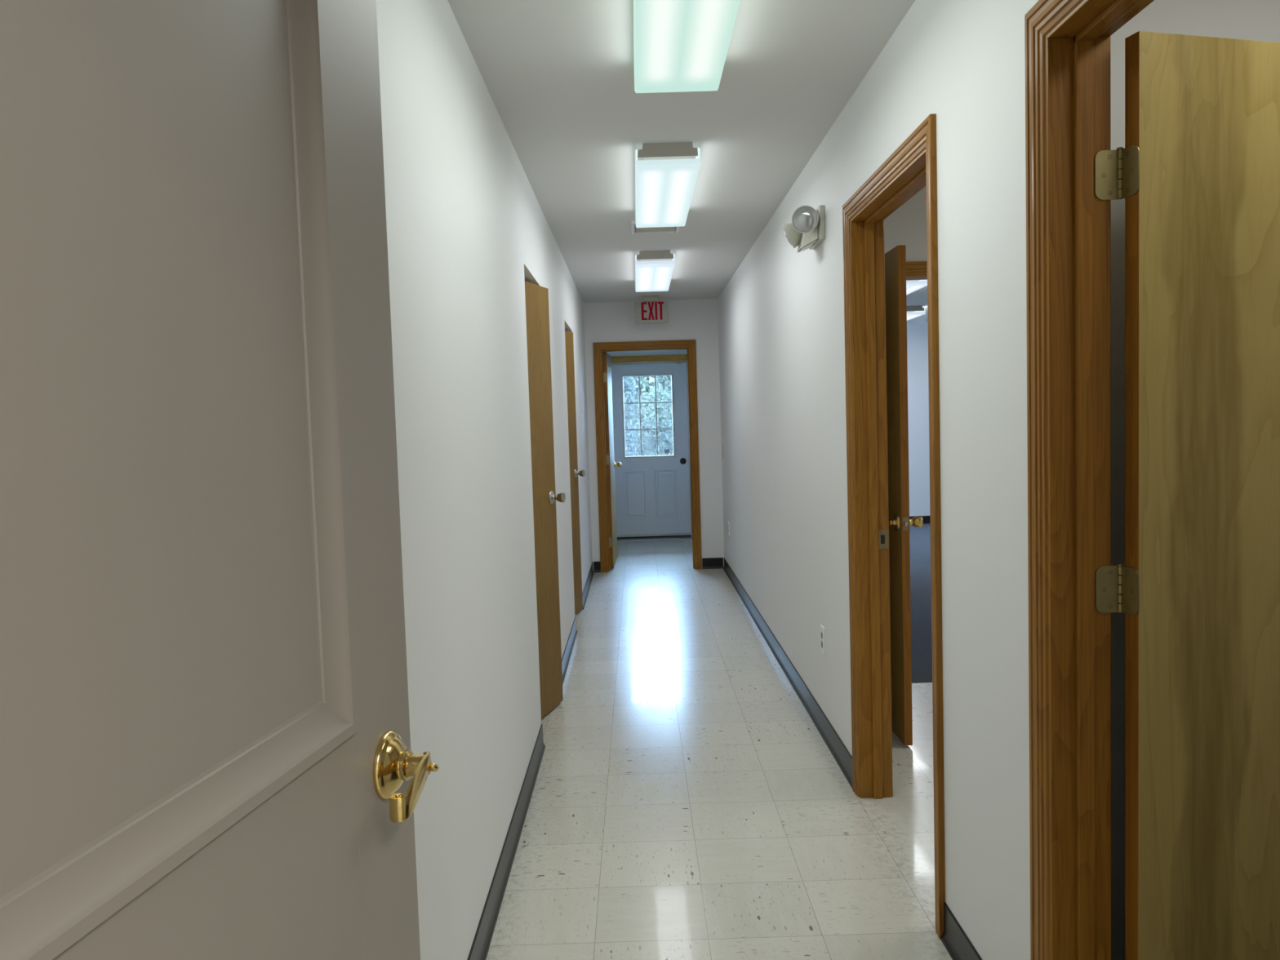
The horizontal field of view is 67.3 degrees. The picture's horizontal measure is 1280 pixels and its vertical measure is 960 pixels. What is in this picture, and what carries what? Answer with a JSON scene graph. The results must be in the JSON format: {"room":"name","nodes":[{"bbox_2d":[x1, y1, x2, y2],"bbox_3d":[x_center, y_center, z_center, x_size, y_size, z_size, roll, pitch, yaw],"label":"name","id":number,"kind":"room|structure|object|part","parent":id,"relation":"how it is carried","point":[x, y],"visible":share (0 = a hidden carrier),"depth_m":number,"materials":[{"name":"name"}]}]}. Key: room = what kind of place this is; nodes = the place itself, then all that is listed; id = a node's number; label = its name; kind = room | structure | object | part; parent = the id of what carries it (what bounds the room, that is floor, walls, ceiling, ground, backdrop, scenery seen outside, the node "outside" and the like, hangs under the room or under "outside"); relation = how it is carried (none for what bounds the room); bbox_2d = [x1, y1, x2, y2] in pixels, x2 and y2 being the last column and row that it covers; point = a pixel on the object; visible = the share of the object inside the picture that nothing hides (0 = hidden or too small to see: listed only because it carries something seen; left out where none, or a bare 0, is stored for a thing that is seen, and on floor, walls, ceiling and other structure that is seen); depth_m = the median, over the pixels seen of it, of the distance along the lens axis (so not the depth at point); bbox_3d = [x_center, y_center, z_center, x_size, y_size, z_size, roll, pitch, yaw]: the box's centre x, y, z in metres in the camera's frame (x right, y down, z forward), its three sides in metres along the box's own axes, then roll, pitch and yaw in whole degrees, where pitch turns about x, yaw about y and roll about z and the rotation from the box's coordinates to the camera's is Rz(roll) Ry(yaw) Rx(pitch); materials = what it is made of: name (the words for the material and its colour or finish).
{"room":"office corridor","nodes":[
{"label":"office corridor","id":0,"kind":"room"},
{"bbox_2d":[376,0,592,959],"bbox_3d":[-0.515,-0.114,4.565,0.108,2.478,8.790,-2,4,0],"label":"wall","id":1,"kind":"structure","parent":0,"point":[467,225],"depth_m":2.48,"materials":[{"name":"paint"}]},
{"bbox_2d":[0,0,439,959],"bbox_3d":[-0.362,0.322,0.795,0.130,2.040,0.919,-1,4,8],"label":"door","id":2,"kind":"structure","parent":1,"relation":"in","point":[206,753],"depth_m":0.81,"materials":[{"name":"beige paint"}]},
{"bbox_3d":[-0.394,-0.138,0.769,0.012,0.876,0.572,-1,4,8],"label":"recessed panel","id":3,"kind":"part","parent":2,"relation":"part of","materials":[{"name":"beige paint"}]},
{"bbox_3d":[-0.267,0.354,1.121,0.028,0.049,0.105,-2,4,4],"label":"lever handle","id":4,"kind":"part","parent":2,"relation":"part of","materials":[{"name":"gold metal"}]},
{"bbox_2d":[466,724,545,959],"bbox_3d":[-0.409,1.215,2.257,0.014,0.101,3.780,-2,4,0],"label":"baseboard","id":5,"kind":"structure","parent":1,"relation":"attached to","point":[482,941],"depth_m":2.95,"materials":[{"name":"black plastic"}]},
{"bbox_2d":[524,280,565,718],"bbox_3d":[-0.512,0.105,4.441,0.166,2.032,0.632,-1,4,15],"label":"door","id":6,"kind":"structure","parent":1,"relation":"in","point":[536,296],"depth_m":4.58,"materials":[{"name":"brown wood"}]},
{"bbox_3d":[-0.399,0.085,4.664,0.066,0.066,0.066,-1,4,15],"label":"knob","id":7,"kind":"part","parent":6,"relation":"part of","materials":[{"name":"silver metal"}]},
{"bbox_2d":[561,617,577,684],"bbox_3d":[-0.421,1.008,5.633,0.014,0.101,1.545,-2,4,0],"label":"baseboard","id":8,"kind":"structure","parent":1,"relation":"attached to","point":[571,642],"depth_m":5.70,"materials":[{"name":"black plastic"}]},
{"bbox_2d":[564,330,584,614],"bbox_3d":[-0.552,-0.034,6.734,0.166,2.032,0.674,-1,4,14],"label":"door","id":9,"kind":"structure","parent":1,"relation":"in","point":[574,473],"depth_m":6.96,"materials":[{"name":"brown wood"}]},
{"bbox_3d":[-0.437,-0.048,6.980,0.066,0.066,0.066,-1,4,14],"label":"knob","id":10,"kind":"part","parent":9,"relation":"part of","materials":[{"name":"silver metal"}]},
{"bbox_2d":[582,561,594,608],"bbox_3d":[-0.430,0.860,8.043,0.014,0.101,1.752,-2,4,0],"label":"baseboard","id":11,"kind":"structure","parent":1,"relation":"attached to","point":[585,592],"depth_m":7.90,"materials":[{"name":"black plastic"}]},
{"bbox_2d":[606,349,687,356],"bbox_3d":[0.159,-0.544,11.212,1.266,2.478,0.160,-2,4,0],"label":"wall","id":12,"kind":"structure","parent":0,"point":[673,352],"depth_m":11.08,"materials":[{"name":"paint"}]},
{"bbox_2d":[610,354,692,541],"bbox_3d":[0.145,-0.371,11.205,1.006,2.134,0.195,-2,4,0],"label":"door frame","id":13,"kind":"structure","parent":12,"relation":"attached to","point":[679,358],"depth_m":11.08,"materials":[{"name":"beige plastic"}]},
{"bbox_3d":[0.092,-1.396,11.072,0.919,0.070,0.016,-2,4,0],"label":"head casing","id":14,"kind":"part","parent":13,"relation":"part of","materials":[{"name":"brown wood"}]},
{"bbox_2d":[611,362,691,537],"bbox_3d":[0.125,-0.341,11.164,0.883,2.009,0.074,-2,4,0],"label":"door","id":15,"kind":"structure","parent":12,"relation":"in","point":[652,492],"depth_m":11.17,"materials":[{"name":"white metal"}]},
{"bbox_3d":[-0.056,0.171,11.191,0.251,0.557,0.013,-2,4,0],"label":"raised panel","id":16,"kind":"part","parent":15,"relation":"part of","materials":[{"name":"paint"}]},
{"bbox_3d":[0.305,0.160,11.191,0.258,0.557,0.013,-2,4,0],"label":"raised panel","id":17,"kind":"part","parent":15,"relation":"part of","materials":[{"name":"paint"}]},
{"bbox_2d":[583,298,724,571],"bbox_3d":[0.134,-0.401,8.899,1.223,2.478,0.108,-2,4,0],"label":"wall","id":18,"kind":"structure","parent":0,"point":[697,320],"depth_m":8.81,"materials":[{"name":"paint"}]},
{"bbox_2d":[593,561,600,572],"bbox_3d":[-0.397,0.806,8.910,0.062,0.101,0.014,-2,4,0],"label":"baseboard","id":19,"kind":"structure","parent":18,"relation":"attached to","point":[597,566],"depth_m":8.91,"materials":[{"name":"black plastic"}]},
{"bbox_2d":[602,351,622,568],"bbox_3d":[-0.288,-0.202,9.362,0.187,2.026,0.765,-2,4,2],"label":"door","id":20,"kind":"structure","parent":18,"relation":"in","point":[611,464],"depth_m":9.05,"materials":[{"name":"brown wood"}]},
{"bbox_3d":[-0.222,-0.154,9.685,0.076,0.064,0.064,-2,4,2],"label":"knob","id":21,"kind":"part","parent":20,"relation":"part of","materials":[{"name":"gold metal"}]},
{"bbox_2d":[593,339,702,572],"bbox_3d":[0.073,-0.217,8.910,0.937,2.113,0.141,-2,4,0],"label":"door frame","id":22,"kind":"structure","parent":18,"relation":"attached to","point":[689,344],"depth_m":8.84,"materials":[{"name":"brown wood"}]},
{"bbox_3d":[-0.362,-0.200,8.847,0.066,2.113,0.016,-2,4,0],"label":"casing","id":23,"kind":"part","parent":22,"relation":"part of","materials":[{"name":"brown wood"}]},
{"bbox_3d":[0.041,-1.234,8.785,0.937,0.066,0.016,-2,4,0],"label":"head casing","id":24,"kind":"part","parent":22,"relation":"part of","materials":[{"name":"brown wood"}]},
{"bbox_3d":[0.508,-0.227,8.849,0.066,2.113,0.016,-2,4,0],"label":"casing","id":25,"kind":"part","parent":22,"relation":"part of","materials":[{"name":"brown wood"}]},
{"bbox_2d":[702,557,723,568],"bbox_3d":[0.674,0.773,8.912,0.193,0.101,0.014,-2,4,0],"label":"baseboard","id":26,"kind":"structure","parent":18,"relation":"attached to","point":[712,562],"depth_m":8.91,"materials":[{"name":"black plastic"}]},
{"bbox_2d":[447,0,928,324],"bbox_3d":[1.996,-1.510,4.824,7.500,0.120,14.400,-2,4,0],"label":"ceiling","id":27,"kind":"structure","parent":0,"point":[558,75],"depth_m":3.43,"materials":[{"name":"paint"}]},
{"bbox_2d":[635,295,668,324],"bbox_3d":[0.101,-1.496,8.446,0.290,0.236,0.066,-2,4,0],"label":"exit sign","id":28,"kind":"object","parent":27,"relation":"hanging from","point":[651,310],"visible":1,"depth_m":8.43,"materials":[{"name":"plastic"}]},
{"bbox_2d":[635,249,675,292],"bbox_3d":[0.095,-1.471,6.833,0.257,0.088,1.308,-2,4,0],"label":"ceiling light","id":29,"kind":"object","parent":27,"relation":"attached to","point":[654,271],"visible":1,"depth_m":6.44,"materials":[{"name":"white plastic"}]},
{"bbox_3d":[0.097,-1.448,6.185,0.238,0.054,0.003,-2,4,0],"label":"plate","id":30,"kind":"part","parent":29,"relation":"part of","materials":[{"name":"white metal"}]},
{"bbox_2d":[631,219,679,234],"bbox_3d":[0.087,-1.415,5.379,0.270,0.019,0.310,-2,4,0],"label":"ceiling vent","id":31,"kind":"object","parent":27,"relation":"in","point":[635,230],"visible":0.62,"depth_m":5.47,"materials":[{"name":"white metal"}]},
{"bbox_2d":[635,142,700,227],"bbox_3d":[0.108,-1.321,4.392,0.257,0.088,1.216,-2,4,0],"label":"ceiling light","id":32,"kind":"object","parent":27,"relation":"attached to","point":[666,176],"visible":1,"depth_m":4.07,"materials":[{"name":"white plastic"}]},
{"bbox_3d":[0.109,-1.301,3.789,0.238,0.054,0.003,-2,4,0],"label":"plate","id":33,"kind":"part","parent":32,"relation":"part of","materials":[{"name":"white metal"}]},
{"bbox_2d":[633,0,740,93],"bbox_3d":[0.113,-1.194,2.329,0.257,0.088,1.233,-2,4,0],"label":"ceiling light","id":34,"kind":"object","parent":27,"relation":"attached to","point":[680,46],"visible":1,"depth_m":2.56,"materials":[{"name":"white plastic"}]},
{"bbox_2d":[906,305,925,320],"bbox_3d":[2.790,-1.777,10.461,0.257,0.088,1.228,-2,4,0],"label":"ceiling light","id":35,"kind":"object","parent":27,"relation":"attached to","point":[913,312],"visible":0.3,"depth_m":9.85,"materials":[{"name":"white plastic"}]},
{"bbox_3d":[2.792,-1.757,9.852,0.238,0.054,0.003,-2,4,0],"label":"plate","id":36,"kind":"part","parent":35,"relation":"part of","materials":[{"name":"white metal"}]},
{"bbox_2d":[906,280,927,294],"bbox_3d":[2.150,-1.614,8.134,0.257,0.088,1.228,-2,4,0],"label":"ceiling light","id":37,"kind":"object","parent":27,"relation":"attached to","point":[912,286],"visible":0.08,"depth_m":7.66,"materials":[{"name":"white plastic"}]},
{"bbox_2d":[485,538,952,959],"bbox_3d":[1.328,1.123,4.514,6.000,0.100,13.464,-2,4,0],"label":"floor","id":38,"kind":"structure","parent":0,"point":[686,802],"depth_m":3.40,"materials":[{"name":"tile"}]},
{"bbox_2d":[717,0,1039,959],"bbox_3d":[0.815,-0.156,4.567,0.108,2.478,8.790,-2,4,0],"label":"wall","id":39,"kind":"structure","parent":0,"point":[781,330],"depth_m":2.39,"materials":[{"name":"paint"}]},
{"bbox_2d":[727,520,729,535],"bbox_3d":[0.767,0.417,8.334,0.009,0.116,0.072,-2,4,0],"label":"wall outlet","id":40,"kind":"object","parent":39,"relation":"attached to","point":[727,521],"visible":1,"depth_m":8.30,"materials":[{"name":"white plastic"}]},
{"bbox_2d":[723,557,853,789],"bbox_3d":[0.785,0.933,6.238,0.014,0.101,5.371,-2,4,0],"label":"baseboard","id":41,"kind":"structure","parent":39,"relation":"attached to","point":[837,748],"depth_m":4.74,"materials":[{"name":"black plastic"}]},
{"bbox_2d":[782,204,825,253],"bbox_3d":[0.661,-1.019,3.936,0.148,0.158,0.273,-2,4,0],"label":"emergency light","id":42,"kind":"object","parent":39,"relation":"attached to","point":[806,230],"visible":1,"depth_m":3.83,"materials":[{"name":"beige plastic"}]},
{"bbox_3d":[0.724,-1.034,3.947,0.020,0.132,0.250,-2,4,0],"label":"plate","id":43,"kind":"part","parent":42,"relation":"part of","materials":[{"name":"beige plastic"}]},
{"bbox_2d":[820,624,825,655],"bbox_3d":[0.783,0.685,4.124,0.009,0.116,0.072,-2,4,0],"label":"wall outlet","id":44,"kind":"object","parent":39,"relation":"attached to","point":[822,628],"visible":1,"depth_m":4.11,"materials":[{"name":"white plastic"}]},
{"bbox_2d":[842,113,945,939],"bbox_3d":[0.826,0.115,2.983,0.141,2.132,1.025,-2,4,0],"label":"door frame","id":45,"kind":"structure","parent":39,"relation":"attached to","point":[913,166],"depth_m":3.39,"materials":[{"name":"brown wood"}]},
{"bbox_3d":[0.762,0.087,3.460,0.016,2.132,0.070,-2,4,0],"label":"casing","id":46,"kind":"part","parent":45,"relation":"part of","materials":[{"name":"brown wood"}]},
{"bbox_3d":[0.869,0.211,3.432,0.035,0.070,0.012,-2,4,0],"label":"strike plate","id":47,"kind":"part","parent":45,"relation":"part of","materials":[{"name":"gold metal"}]},
{"bbox_3d":[0.732,-0.912,2.920,0.016,0.070,1.025,-2,4,0],"label":"head casing","id":48,"kind":"part","parent":45,"relation":"part of","materials":[{"name":"brown wood"}]},
{"bbox_3d":[0.886,0.083,3.460,0.016,2.132,0.070,-2,4,0],"label":"casing","id":49,"kind":"part","parent":45,"relation":"part of","materials":[{"name":"brown wood"}]},
{"bbox_3d":[0.765,0.146,2.506,0.016,2.132,0.070,-2,4,0],"label":"casing","id":50,"kind":"part","parent":45,"relation":"part of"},
{"bbox_2d":[940,902,982,959],"bbox_3d":[0.799,1.179,2.242,0.014,0.101,0.583,-2,4,0],"label":"baseboard","id":51,"kind":"structure","parent":39,"relation":"attached to","point":[954,939],"depth_m":2.44,"materials":[{"name":"black plastic"}]},
{"bbox_2d":[1024,0,1154,959],"bbox_3d":[0.831,0.211,1.405,0.141,2.132,0.962,-2,4,0],"label":"door frame","id":52,"kind":"structure","parent":39,"relation":"attached to","point":[1068,42],"depth_m":1.80,"materials":[{"name":"brown wood"}]},
{"bbox_3d":[0.768,0.186,1.850,0.016,2.132,0.070,-2,4,0],"label":"casing","id":53,"kind":"part","parent":52,"relation":"part of","materials":[{"name":"brown wood"}]},
{"bbox_3d":[0.737,-0.815,1.341,0.016,0.070,0.962,-2,4,0],"label":"head casing","id":54,"kind":"part","parent":52,"relation":"part of","materials":[{"name":"brown wood"}]},
{"bbox_3d":[0.892,0.182,1.850,0.016,2.132,0.070,-2,4,0],"label":"casing","id":55,"kind":"part","parent":52,"relation":"part of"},
{"bbox_2d":[1094,31,1279,959],"bbox_3d":[1.277,0.203,1.877,0.848,2.040,0.166,-3,4,-14],"label":"door","id":56,"kind":"structure","parent":39,"relation":"in","point":[1197,172],"depth_m":1.79,"materials":[{"name":"brown wood"}]},
{"bbox_2d":[884,191,927,262],"bbox_3d":[3.226,-0.250,4.886,4.719,2.478,0.120,-2,4,0],"label":"wall","id":57,"kind":"structure","parent":0,"point":[907,225],"depth_m":4.76,"materials":[{"name":"beige paint"}]},
{"bbox_2d":[884,244,922,745],"bbox_3d":[1.078,0.052,4.369,0.164,2.048,0.916,-2,4,0],"label":"door","id":58,"kind":"structure","parent":57,"relation":"in","point":[900,522],"depth_m":3.97,"materials":[{"name":"brown wood"}]},
{"bbox_3d":[1.035,0.177,3.987,0.066,0.070,0.070,-2,4,0],"label":"knob","id":59,"kind":"part","parent":58,"relation":"part of","materials":[{"name":"gold metal"}]},
{"bbox_3d":[1.134,0.174,3.988,0.066,0.070,0.070,-2,4,0],"label":"knob","id":60,"kind":"part","parent":58,"relation":"part of","materials":[{"name":"gold metal"}]},
{"bbox_2d":[906,261,927,279],"bbox_3d":[1.537,-0.025,4.886,1.060,2.132,0.138,-2,4,0],"label":"door frame","id":61,"kind":"structure","parent":57,"relation":"attached to","point":[915,270],"depth_m":4.76,"materials":[{"name":"brown wood"}]},
{"bbox_2d":[906,323,930,515],"bbox_3d":[3.273,-0.469,8.419,4.839,2.478,7.200,-2,4,0],"label":"wall","id":62,"kind":"structure","parent":0,"point":[917,333],"depth_m":11.89,"materials":[{"name":"paint"}]},
{"bbox_2d":[909,515,930,524],"bbox_3d":[3.237,0.506,11.958,4.719,0.101,0.014,-2,4,0],"label":"baseboard","id":63,"kind":"structure","parent":62,"relation":"attached to","point":[926,519],"depth_m":11.96,"materials":[{"name":"black plastic"}]},
{"bbox_2d":[909,523,932,682],"bbox_3d":[3.252,0.769,8.462,4.719,0.004,7.025,-2,4,0],"label":"wall","id":64,"kind":"structure","parent":0,"point":[919,538],"depth_m":6.92,"materials":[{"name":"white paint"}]},
{"bbox_2d":[1110,0,1279,959],"bbox_3d":[2.586,-0.063,2.170,3.419,2.478,0.120,-2,4,0],"label":"wall partition","id":65,"kind":"structure","parent":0,"point":[1246,20],"depth_m":2.08,"materials":[{"name":"paint"}]},
{"label":"outside","id":66,"kind":"structure","parent":0,"visible":0},
{"bbox_3d":[-0.099,-0.951,40.670,80.000,0.190,58.696,-2,4,0],"label":"ground","id":67,"kind":"structure","parent":66,"visible":0},
{"bbox_2d":[622,376,643,456],"bbox_3d":[-0.691,-1.008,16.615,1.472,2.925,1.416,-2,4,0],"label":"leafy shrub","id":68,"kind":"object","parent":67,"relation":"on","point":[629,421],"visible":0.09,"depth_m":16.35,"materials":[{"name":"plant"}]},
{"bbox_2d":[623,375,671,455],"bbox_3d":[-0.034,-2.600,23.352,3.615,5.295,3.518,-1,4,16],"label":"leafy tree","id":69,"kind":"object","parent":67,"relation":"on","point":[646,382],"visible":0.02,"depth_m":22.12,"materials":[{"name":"green plant"}]},
{"bbox_2d":[629,381,673,456],"bbox_3d":[0.523,-0.865,19.310,2.154,2.218,2.090,-3,4,-22],"label":"leafy shrub","id":70,"kind":"object","parent":67,"relation":"on","point":[664,437],"visible":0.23,"depth_m":18.82,"materials":[{"name":"green plant"}]}
]}

